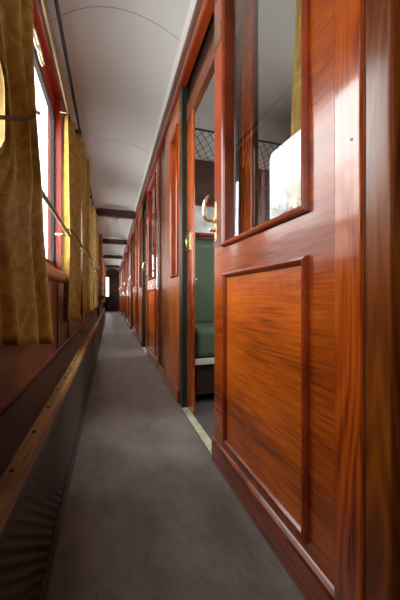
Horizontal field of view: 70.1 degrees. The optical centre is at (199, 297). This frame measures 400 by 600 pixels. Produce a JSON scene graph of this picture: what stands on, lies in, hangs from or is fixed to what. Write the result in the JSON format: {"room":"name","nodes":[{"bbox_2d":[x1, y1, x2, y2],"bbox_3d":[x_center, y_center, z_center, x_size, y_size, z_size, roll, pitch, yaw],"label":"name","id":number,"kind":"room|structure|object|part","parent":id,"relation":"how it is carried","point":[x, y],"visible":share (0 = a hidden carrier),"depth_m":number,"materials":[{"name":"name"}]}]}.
{"room":"train carriage","nodes":[
{"label":"train carriage","id":0,"kind":"room"},
{"bbox_2d":[0,0,102,416],"bbox_3d":[-2.469,-0.360,6.718,0.087,2.120,17.700,0,0,-18],"label":"wall","id":1,"kind":"structure","parent":0,"point":[20,365],"depth_m":1.25,"materials":[{"name":"brown wood"}]},
{"bbox_2d":[0,0,71,282],"bbox_3d":[-0.688,-0.708,1.225,0.148,1.225,1.350,0,0,-18],"label":"window","id":2,"kind":"structure","parent":1,"relation":"in","point":[44,63],"depth_m":1.75,"materials":[{"name":"red wood"}]},
{"bbox_3d":[-0.701,-0.133,1.221,0.073,0.077,1.248,0,0,-18],"label":"sill","id":3,"kind":"part","parent":2,"relation":"part of","materials":[{"name":"brown wood"}]},
{"bbox_3d":[-0.724,-1.126,1.244,0.052,0.106,0.206,0,0,-18],"label":"sash pull","id":4,"kind":"part","parent":2,"relation":"part of","materials":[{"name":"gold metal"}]},
{"bbox_3d":[-0.747,-0.715,1.206,0.024,1.110,1.250,0,0,-18],"label":"sash","id":5,"kind":"part","parent":2,"relation":"part of","materials":[{"name":"red wood"}]},
{"bbox_3d":[-0.697,-0.715,1.222,0.006,1.210,1.350,0,0,-18],"label":"casing","id":6,"kind":"part","parent":2,"relation":"part of","materials":[{"name":"red wood"}]},
{"bbox_3d":[-0.670,-0.365,1.272,0.087,0.025,0.814,0,0,-18],"label":"handrail","id":7,"kind":"part","parent":2,"relation":"part of","materials":[{"name":"metal"}]},
{"bbox_2d":[41,0,70,120],"bbox_3d":[-1.778,-1.172,4.726,0.055,0.014,9.885,0,0,-18],"label":"curtain rod","id":8,"kind":"object","parent":1,"relation":"attached to","point":[42,1],"visible":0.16,"depth_m":1.37,"materials":[{"name":"gold metal"}]},
{"bbox_2d":[0,0,53,345],"bbox_3d":[-0.511,-0.490,0.820,0.100,1.340,0.645,0,0,-18],"label":"curtain","id":9,"kind":"object","parent":8,"relation":"hanging from","point":[25,309],"visible":1,"depth_m":0.80,"materials":[{"name":"yellow fabric"}]},
{"bbox_2d":[63,114,85,321],"bbox_3d":[-0.850,-0.492,1.932,0.064,1.325,0.308,0,0,-3],"label":"curtain","id":10,"kind":"object","parent":8,"relation":"hanging from","point":[72,140],"visible":0.97,"depth_m":1.88,"materials":[{"name":"yellow fabric"}]},
{"bbox_2d":[81,142,93,317],"bbox_3d":[-0.938,-0.499,2.349,0.062,1.311,0.512,0,0,-13],"label":"curtain","id":11,"kind":"object","parent":8,"relation":"hanging from","point":[85,204],"visible":0.92,"depth_m":2.24,"materials":[{"name":"yellow fabric"}]},
{"bbox_2d":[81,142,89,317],"bbox_3d":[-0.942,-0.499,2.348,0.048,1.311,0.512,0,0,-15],"label":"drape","id":12,"kind":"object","parent":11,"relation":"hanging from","point":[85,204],"depth_m":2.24,"materials":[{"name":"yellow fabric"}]},
{"bbox_2d":[90,201,95,311],"bbox_3d":[-1.332,-0.492,3.458,0.064,1.325,0.308,0,0,-3],"label":"curtain","id":13,"kind":"object","parent":8,"relation":"hanging from","point":[91,206],"visible":0.43,"depth_m":3.53,"materials":[{"name":"yellow fabric"}]},
{"bbox_2d":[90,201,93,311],"bbox_3d":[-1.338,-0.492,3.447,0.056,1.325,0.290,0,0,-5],"label":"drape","id":14,"kind":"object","parent":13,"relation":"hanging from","point":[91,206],"depth_m":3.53,"materials":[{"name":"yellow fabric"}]},
{"bbox_2d":[93,208,98,308],"bbox_3d":[-1.420,-0.499,3.874,0.062,1.311,0.512,0,0,-13],"label":"curtain","id":15,"kind":"object","parent":8,"relation":"hanging from","point":[95,261],"visible":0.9,"depth_m":3.69,"materials":[{"name":"yellow fabric"}]},
{"bbox_2d":[97,233,98,306],"bbox_3d":[-1.813,-0.492,4.984,0.064,1.325,0.308,0,0,-3],"label":"curtain","id":16,"kind":"object","parent":8,"relation":"hanging from","point":[98,233],"visible":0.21,"depth_m":5.07,"materials":[{"name":"yellow fabric"}]},
{"bbox_2d":[103,258,104,302],"bbox_3d":[-2.865,-0.499,8.452,0.062,1.311,0.512,0,0,-13],"label":"curtain","id":17,"kind":"object","parent":8,"relation":"hanging from","point":[103,258],"visible":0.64,"depth_m":8.23,"materials":[{"name":"brown fabric"}]},
{"bbox_2d":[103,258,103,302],"bbox_3d":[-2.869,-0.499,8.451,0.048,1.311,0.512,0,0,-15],"label":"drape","id":18,"kind":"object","parent":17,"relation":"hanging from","point":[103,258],"depth_m":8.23,"materials":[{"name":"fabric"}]},
{"bbox_2d":[54,0,98,232],"bbox_3d":[-2.229,-1.379,6.186,0.074,0.032,16.500,0,0,-18],"label":"pipe","id":19,"kind":"object","parent":1,"relation":"attached to","point":[78,131],"visible":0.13,"depth_m":1.68,"materials":[{"name":"black metal"}]},
{"bbox_2d":[104,269,118,310],"bbox_3d":[-4.762,-0.500,15.287,0.875,2.400,0.078,0,0,-18],"label":"wall","id":20,"kind":"structure","parent":0,"point":[111,303],"depth_m":15.28,"materials":[{"name":"brown wood"}]},
{"bbox_3d":[-4.587,-0.700,15.305,0.230,0.800,0.008,0,0,-18],"label":"door panel","id":21,"kind":"part","parent":20,"relation":"part of","materials":[{"name":"brown wood"}]},
{"bbox_3d":[-4.591,-0.275,15.319,0.330,1.950,0.020,0,0,-18],"label":"door","id":22,"kind":"part","parent":20,"relation":"part of","materials":[{"name":"brown wood"}]},
{"bbox_2d":[45,0,190,269],"bbox_3d":[-2.110,-1.552,6.832,0.841,0.335,17.700,0,0,-18],"label":"ceiling","id":23,"kind":"structure","parent":0,"point":[121,62],"depth_m":1.99,"materials":[{"name":"white paint"}]},
{"bbox_2d":[103,255,122,258],"bbox_3d":[-3.050,-1.425,9.885,0.736,0.120,0.090,0,0,-18],"label":"ceiling beam","id":24,"kind":"structure","parent":23,"relation":"attached to","point":[104,256],"depth_m":9.85,"materials":[{"name":"brown wood"}]},
{"bbox_2d":[106,265,119,267],"bbox_3d":[-3.984,-1.425,12.841,0.736,0.120,0.090,0,0,-18],"label":"ceiling beam","id":25,"kind":"structure","parent":23,"relation":"attached to","point":[107,266],"depth_m":12.81,"materials":[{"name":"brown wood"}]},
{"bbox_2d":[108,217,118,221],"bbox_3d":[-1.704,-1.548,5.596,0.209,0.088,0.209,0,0,-18],"label":"ceiling lamp","id":26,"kind":"object","parent":23,"relation":"attached to","point":[109,218],"visible":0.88,"depth_m":5.55,"materials":[{"name":"white glass"}]},
{"bbox_2d":[50,6,179,40],"bbox_3d":[-0.418,-1.478,1.549,0.736,0.188,0.005,0,0,-18],"label":"trim","id":27,"kind":"structure","parent":23,"relation":"attached to","point":[91,6],"depth_m":1.54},
{"bbox_2d":[103,238,126,244],"bbox_3d":[-2.207,-1.425,7.215,0.736,0.120,0.090,0,0,-18],"label":"ceiling beam","id":28,"kind":"structure","parent":23,"relation":"attached to","point":[105,241],"depth_m":7.19,"materials":[{"name":"brown wood"}]},
{"bbox_2d":[96,208,135,218],"bbox_3d":[-1.448,-1.425,4.812,0.736,0.120,0.090,0,0,-18],"label":"ceiling beam","id":29,"kind":"structure","parent":23,"relation":"attached to","point":[101,212],"depth_m":4.78,"materials":[{"name":"brown wood"}]},
{"bbox_2d":[152,204,153,276],"bbox_3d":[-0.361,-0.500,4.829,1.220,2.400,0.054,0,0,-18],"label":"window","id":30,"kind":"structure","parent":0,"point":[153,204],"depth_m":4.68,"materials":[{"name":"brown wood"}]},
{"bbox_2d":[25,311,304,599],"bbox_3d":[-1.486,0.725,7.029,2.240,0.050,17.700,0,0,-18],"label":"floor","id":31,"kind":"structure","parent":0,"point":[149,514],"depth_m":0.94,"materials":[{"name":"grey carpet"}]},
{"bbox_2d":[0,331,94,599],"bbox_3d":[-0.562,0.507,1.055,0.155,0.386,3.550,0,0,-18],"label":"heater cover","id":32,"kind":"object","parent":31,"relation":"on","point":[39,429],"visible":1,"depth_m":0.73,"materials":[{"name":"brown wood"}]},
{"bbox_2d":[79,313,102,365],"bbox_3d":[-1.593,0.508,4.316,0.154,0.384,3.210,0,0,-18],"label":"heater cover","id":33,"kind":"object","parent":31,"relation":"on","point":[94,324],"visible":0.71,"depth_m":3.64,"materials":[{"name":"brown wood"}]},
{"bbox_3d":[-1.546,0.336,4.330,0.032,0.039,3.210,0,0,-18],"label":"edge rail","id":34,"kind":"part","parent":33,"relation":"part of","materials":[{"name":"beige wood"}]},
{"bbox_2d":[93,318,101,360],"bbox_3d":[-1.530,0.502,4.335,0.016,0.295,3.210,0,0,-18],"label":"grille","id":35,"kind":"object","parent":33,"relation":"attached to","point":[97,333],"depth_m":3.70,"materials":[{"name":"grey metal"}]},
{"bbox_2d":[96,308,104,328],"bbox_3d":[-2.594,0.508,7.486,0.154,0.384,3.360,0,0,-18],"label":"heater cover","id":36,"kind":"object","parent":31,"relation":"on","point":[101,310],"visible":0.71,"depth_m":7.16,"materials":[{"name":"brown wood"}]},
{"bbox_2d":[97,234,104,315],"bbox_3d":[-1.875,-0.230,5.281,0.200,1.860,0.419,0,0,-18],"label":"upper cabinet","id":37,"kind":"object","parent":31,"relation":"on","point":[100,268],"visible":0.42,"depth_m":5.14,"materials":[{"name":"brown wood"}]},
{"bbox_3d":[-1.845,-0.600,5.128,0.125,1.000,0.008,0,0,-18],"label":"door","id":38,"kind":"part","parent":37,"relation":"part of","materials":[{"name":"brown wood"}]},
{"bbox_2d":[103,263,106,307],"bbox_3d":[-3.245,-0.230,9.620,0.200,1.860,0.419,0,0,-18],"label":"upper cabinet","id":39,"kind":"object","parent":31,"relation":"on","point":[104,263],"visible":0.3,"depth_m":9.49,"materials":[{"name":"brown wood"}]},
{"bbox_2d":[181,407,211,454],"bbox_3d":[0.000,0.697,1.497,0.042,0.006,0.655,0,0,-18],"label":"threshold","id":40,"kind":"object","parent":31,"relation":"on","point":[200,431],"visible":0.56,"depth_m":1.50,"materials":[{"name":"metal"}]},
{"bbox_2d":[195,242,214,394],"bbox_3d":[0.438,0.090,2.300,1.180,1.100,0.604,0,0,-18],"label":"seat","id":41,"kind":"object","parent":31,"relation":"on","point":[204,252],"visible":0.15,"depth_m":2.30,"materials":[{"name":"green fabric"}]},
{"bbox_2d":[195,322,213,357],"bbox_3d":[0.452,0.300,2.256,1.180,0.200,0.500,0,0,-18],"label":"seat cushion","id":42,"kind":"object","parent":41,"relation":"on","point":[204,331],"depth_m":1.87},
{"bbox_3d":[0.371,-0.120,2.512,1.180,0.680,0.158,0,0,-18],"label":"backrest","id":43,"kind":"part","parent":41,"relation":"part of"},
{"bbox_2d":[195,105,290,242],"bbox_3d":[0.342,-0.500,2.602,1.220,2.400,0.054,0,0,-18],"label":"wall","id":44,"kind":"structure","parent":0,"point":[273,188],"depth_m":2.66,"materials":[{"name":"brown wood"}]},
{"bbox_2d":[195,203,213,235],"bbox_3d":[0.039,-0.675,2.467,0.360,0.270,0.017,0,0,-18],"label":"framed picture","id":45,"kind":"object","parent":44,"relation":"attached to","point":[202,227],"visible":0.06,"depth_m":2.46,"materials":[{"name":"brown wood"}]},
{"bbox_3d":[0.349,-0.519,2.580,1.220,0.018,0.008,0,0,-18],"label":"rail","id":46,"kind":"part","parent":44,"relation":"part of","materials":[{"name":"brown wood"}]},
{"bbox_3d":[0.349,-0.909,2.580,1.220,0.018,0.008,0,0,-18],"label":"rail","id":47,"kind":"part","parent":44,"relation":"part of","materials":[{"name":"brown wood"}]},
{"bbox_3d":[0.349,-0.829,2.580,1.220,0.018,0.008,0,0,-18],"label":"rail","id":48,"kind":"part","parent":44,"relation":"part of","materials":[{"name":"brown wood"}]},
{"bbox_3d":[0.349,-1.169,2.580,1.220,0.018,0.008,0,0,-18],"label":"rail","id":49,"kind":"part","parent":44,"relation":"part of","materials":[{"name":"brown wood"}]},
{"bbox_3d":[0.349,-1.029,2.580,1.220,0.018,0.008,0,0,-18],"label":"rail","id":50,"kind":"part","parent":44,"relation":"part of","materials":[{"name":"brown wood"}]},
{"bbox_2d":[195,128,289,172],"bbox_3d":[0.381,-1.256,2.479,1.194,0.163,0.224,0,0,-18],"label":"luggage rack","id":51,"kind":"object","parent":44,"relation":"attached to","point":[199,129],"visible":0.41,"depth_m":2.46,"materials":[{"name":"black metal"}]},
{"bbox_3d":[0.382,-1.330,2.478,1.194,0.014,0.219,0,0,-18],"label":"rail","id":52,"kind":"part","parent":51,"relation":"part of","materials":[{"name":"black metal"}]},
{"bbox_2d":[200,0,295,123],"bbox_3d":[-1.063,-1.700,7.162,1.354,0.040,17.700,0,0,-18],"label":"ceiling","id":53,"kind":"structure","parent":0,"point":[276,18],"depth_m":2.02,"materials":[{"name":"white paint"}]},
{"bbox_2d":[118,0,399,599],"bbox_3d":[-1.708,-0.500,6.959,0.129,2.400,17.700,0,0,-18],"label":"wall","id":54,"kind":"structure","parent":0,"point":[366,32],"depth_m":0.54,"materials":[{"name":"brown wood"}]},
{"bbox_2d":[119,267,120,313],"bbox_3d":[-3.357,-0.323,12.043,0.098,2.045,0.690,0,0,-19],"label":"door","id":55,"kind":"structure","parent":54,"relation":"in","point":[120,267],"depth_m":12.25,"materials":[{"name":"brown wood"}]},
{"bbox_3d":[-3.188,-0.325,11.635,0.044,2.050,0.050,0,0,-18],"label":"post","id":56,"kind":"part","parent":54,"relation":"part of","materials":[{"name":"brown wood"}]},
{"bbox_2d":[121,259,123,318],"bbox_3d":[-2.654,-0.323,9.816,0.098,2.045,0.690,0,0,-19],"label":"door","id":57,"kind":"structure","parent":54,"relation":"in","point":[123,259],"depth_m":9.57,"materials":[{"name":"brown wood"}]},
{"bbox_3d":[-2.627,-0.740,9.813,0.050,1.074,0.501,0,0,-19],"label":"window moulding","id":58,"kind":"part","parent":57,"relation":"part of","materials":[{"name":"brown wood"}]},
{"bbox_2d":[124,260,124,320],"bbox_3d":[-2.308,-0.325,8.822,0.061,2.050,0.520,0,0,-18],"label":"window","id":59,"kind":"structure","parent":54,"relation":"in","point":[124,260],"depth_m":8.81,"materials":[{"name":"brown wood"}]},
{"bbox_3d":[-2.291,-0.665,8.717,0.031,1.034,0.229,0,0,-18],"label":"moulding","id":60,"kind":"part","parent":59,"relation":"part of","materials":[{"name":"brown wood"}]},
{"bbox_2d":[124,247,127,324],"bbox_3d":[-1.950,-0.323,7.590,0.098,2.045,0.690,0,0,-19],"label":"door","id":61,"kind":"structure","parent":54,"relation":"in","point":[126,287],"depth_m":7.69,"materials":[{"name":"brown wood"}]},
{"bbox_3d":[-1.924,-0.740,7.587,0.050,1.074,0.501,0,0,-19],"label":"window moulding","id":62,"kind":"part","parent":61,"relation":"part of","materials":[{"name":"brown wood"}]},
{"bbox_3d":[-1.781,-0.325,7.182,0.044,2.050,0.050,0,0,-18],"label":"post","id":63,"kind":"part","parent":54,"relation":"part of","materials":[{"name":"brown wood"}]},
{"bbox_2d":[129,238,130,328],"bbox_3d":[-1.605,-0.325,6.596,0.061,2.050,0.520,0,0,-18],"label":"door","id":64,"kind":"structure","parent":54,"relation":"in","point":[130,238],"depth_m":6.42,"materials":[{"name":"orange wood"}]},
{"bbox_3d":[-1.588,-0.665,6.491,0.031,1.034,0.229,0,0,-18],"label":"moulding","id":65,"kind":"part","parent":64,"relation":"part of","materials":[{"name":"brown wood"}]},
{"bbox_2d":[130,224,135,336],"bbox_3d":[-1.247,-0.323,5.363,0.098,2.045,0.690,0,0,-19],"label":"door","id":66,"kind":"structure","parent":54,"relation":"in","point":[133,281],"depth_m":5.51,"materials":[{"name":"brown wood"}]},
{"bbox_3d":[-1.221,-0.740,5.360,0.050,1.074,0.501,0,0,-19],"label":"window moulding","id":67,"kind":"part","parent":66,"relation":"part of","materials":[{"name":"brown wood"}]},
{"bbox_3d":[-1.228,0.237,5.354,0.003,0.635,0.450,0,0,-19],"label":"panel","id":68,"kind":"part","parent":66,"relation":"part of","materials":[{"name":"brown wood"}]},
{"bbox_3d":[-1.214,-0.740,5.362,0.004,1.050,0.473,0,0,-19],"label":"glass","id":69,"kind":"part","parent":66,"relation":"part of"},
{"bbox_3d":[-1.234,0.237,5.352,0.017,0.675,0.490,0,0,-19],"label":"panel moulding","id":70,"kind":"part","parent":66,"relation":"part of","materials":[{"name":"brown wood"}]},
{"bbox_3d":[-1.078,-0.325,4.955,0.044,2.050,0.050,0,0,-18],"label":"post","id":71,"kind":"part","parent":54,"relation":"part of","materials":[{"name":"brown wood"}]},
{"bbox_3d":[-1.014,-0.325,4.777,0.028,2.050,0.322,0,0,-18],"label":"post","id":72,"kind":"part","parent":54,"relation":"part of","materials":[{"name":"brown wood"}]},
{"bbox_2d":[138,206,141,345],"bbox_3d":[-0.902,-0.325,4.369,0.061,2.050,0.520,0,0,-18],"label":"door","id":73,"kind":"structure","parent":54,"relation":"in","point":[140,212],"depth_m":4.31,"materials":[{"name":"orange wood"}]},
{"bbox_3d":[-0.885,-0.665,4.264,0.031,1.034,0.229,0,0,-18],"label":"moulding","id":74,"kind":"part","parent":73,"relation":"part of","materials":[{"name":"brown wood"}]},
{"bbox_2d":[142,167,155,367],"bbox_3d":[-0.544,-0.323,3.136,0.098,2.045,0.690,0,0,-19],"label":"door","id":75,"kind":"structure","parent":54,"relation":"in","point":[151,281],"depth_m":3.23,"materials":[{"name":"brown wood"}]},
{"bbox_3d":[-0.518,-0.740,3.133,0.050,1.074,0.501,0,0,-19],"label":"window moulding","id":76,"kind":"part","parent":75,"relation":"part of","materials":[{"name":"brown wood"}]},
{"bbox_3d":[-0.525,0.237,3.127,0.003,0.635,0.450,0,0,-19],"label":"panel","id":77,"kind":"part","parent":75,"relation":"part of","materials":[{"name":"brown wood"}]},
{"bbox_3d":[-0.531,0.237,3.125,0.017,0.675,0.490,0,0,-19],"label":"panel moulding","id":78,"kind":"part","parent":75,"relation":"part of","materials":[{"name":"brown wood"}]},
{"bbox_2d":[118,0,196,268],"bbox_3d":[-1.761,-1.478,6.942,0.050,0.053,17.700,0,0,-18],"label":"trim","id":79,"kind":"structure","parent":54,"relation":"attached to","point":[193,2],"depth_m":1.97,"materials":[{"name":"white paint"}]},
{"bbox_3d":[-0.375,-0.325,2.729,0.044,2.050,0.050,0,0,-18],"label":"post","id":80,"kind":"part","parent":54,"relation":"part of","materials":[{"name":"brown wood"}]},
{"bbox_3d":[-1.739,-1.430,6.949,0.064,0.060,17.700,0,0,-18],"label":"cornice","id":81,"kind":"part","parent":54,"relation":"part of","materials":[{"name":"brown wood"}]},
{"bbox_3d":[-0.338,0.657,2.542,0.018,0.085,0.322,0,0,-18],"label":"skirting","id":82,"kind":"part","parent":54,"relation":"part of","materials":[{"name":"brown wood"}]},
{"bbox_3d":[-0.311,-0.325,2.551,0.028,2.050,0.322,0,0,-18],"label":"post","id":83,"kind":"part","parent":54,"relation":"part of","materials":[{"name":"brown wood"}]},
{"bbox_2d":[164,98,178,402],"bbox_3d":[-0.199,-0.325,2.143,0.061,2.050,0.520,0,0,-18],"label":"door","id":84,"kind":"structure","parent":54,"relation":"in","point":[171,374],"depth_m":2.13,"materials":[{"name":"orange wood"}]},
{"bbox_3d":[-0.220,0.657,2.136,0.014,0.085,0.520,0,0,-18],"label":"skirting","id":85,"kind":"part","parent":84,"relation":"part of","materials":[{"name":"brown wood"}]},
{"bbox_3d":[-0.181,-0.665,2.037,0.031,1.034,0.229,0,0,-18],"label":"moulding","id":86,"kind":"part","parent":84,"relation":"part of","materials":[{"name":"brown wood"}]},
{"bbox_3d":[-0.070,-0.350,1.776,0.004,0.110,0.090,0,0,-18],"label":"hinge plate","id":87,"kind":"part","parent":54,"relation":"part of","materials":[{"name":"gold metal"}]},
{"bbox_3d":[-1.692,-1.183,6.964,0.032,0.105,17.700,0,0,-18],"label":"head rail","id":88,"kind":"part","parent":54,"relation":"part of","materials":[{"name":"brown wood"}]},
{"bbox_3d":[0.178,-0.505,1.173,0.015,2.390,0.220,0,0,-18],"label":"post","id":89,"kind":"part","parent":54,"relation":"part of","materials":[{"name":"brown wood"}]},
{"bbox_3d":[0.182,-0.220,1.114,0.014,1.820,0.105,0,0,-18],"label":"post","id":90,"kind":"part","parent":54,"relation":"part of","materials":[{"name":"brown wood"}]},
{"bbox_2d":[202,0,333,599],"bbox_3d":[0.159,-0.323,0.910,0.098,2.045,0.690,0,0,-19],"label":"door","id":91,"kind":"structure","parent":54,"relation":"in","point":[273,440],"depth_m":0.75,"materials":[{"name":"brown wood"}]},
{"bbox_3d":[0.038,-0.379,1.210,0.062,0.114,0.018,0,0,-19],"label":"lever","id":92,"kind":"part","parent":91,"relation":"part of","materials":[{"name":"gold metal"}]},
{"bbox_3d":[0.066,-0.328,1.222,0.004,0.175,0.020,0,0,-19],"label":"handle plate","id":93,"kind":"part","parent":91,"relation":"part of","materials":[{"name":"gold metal"}]},
{"bbox_3d":[0.074,-1.103,1.201,0.004,0.075,0.072,0,0,-19],"label":"number plate","id":94,"kind":"part","parent":91,"relation":"part of","materials":[{"name":"metal"}]},
{"bbox_3d":[0.178,0.237,0.901,0.003,0.635,0.450,0,0,-19],"label":"panel","id":95,"kind":"part","parent":91,"relation":"part of","materials":[{"name":"brown wood"}]},
{"bbox_3d":[0.185,-0.740,0.907,0.050,1.074,0.501,0,0,-19],"label":"window moulding","id":96,"kind":"part","parent":91,"relation":"part of","materials":[{"name":"brown wood"}]},
{"bbox_3d":[0.172,0.237,0.898,0.017,0.675,0.490,0,0,-19],"label":"panel moulding","id":97,"kind":"part","parent":91,"relation":"part of","materials":[{"name":"brown wood"}]},
{"bbox_3d":[0.328,-0.325,0.502,0.044,2.050,0.050,0,0,-18],"label":"post","id":98,"kind":"part","parent":54,"relation":"part of","materials":[{"name":"brown wood"}]},
{"bbox_3d":[0.102,-1.265,1.469,0.012,0.012,1.900,0,0,-18],"label":"rod","id":99,"kind":"object","parent":54,"relation":"attached to","visible":0},
{"bbox_2d":[288,0,300,210],"bbox_3d":[0.347,-0.751,0.839,0.038,1.162,0.390,0,0,-18],"label":"window curtain","id":100,"kind":"object","parent":99,"relation":"hanging from","point":[294,201],"visible":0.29,"depth_m":0.92,"materials":[{"name":"fabric"}]}
]}

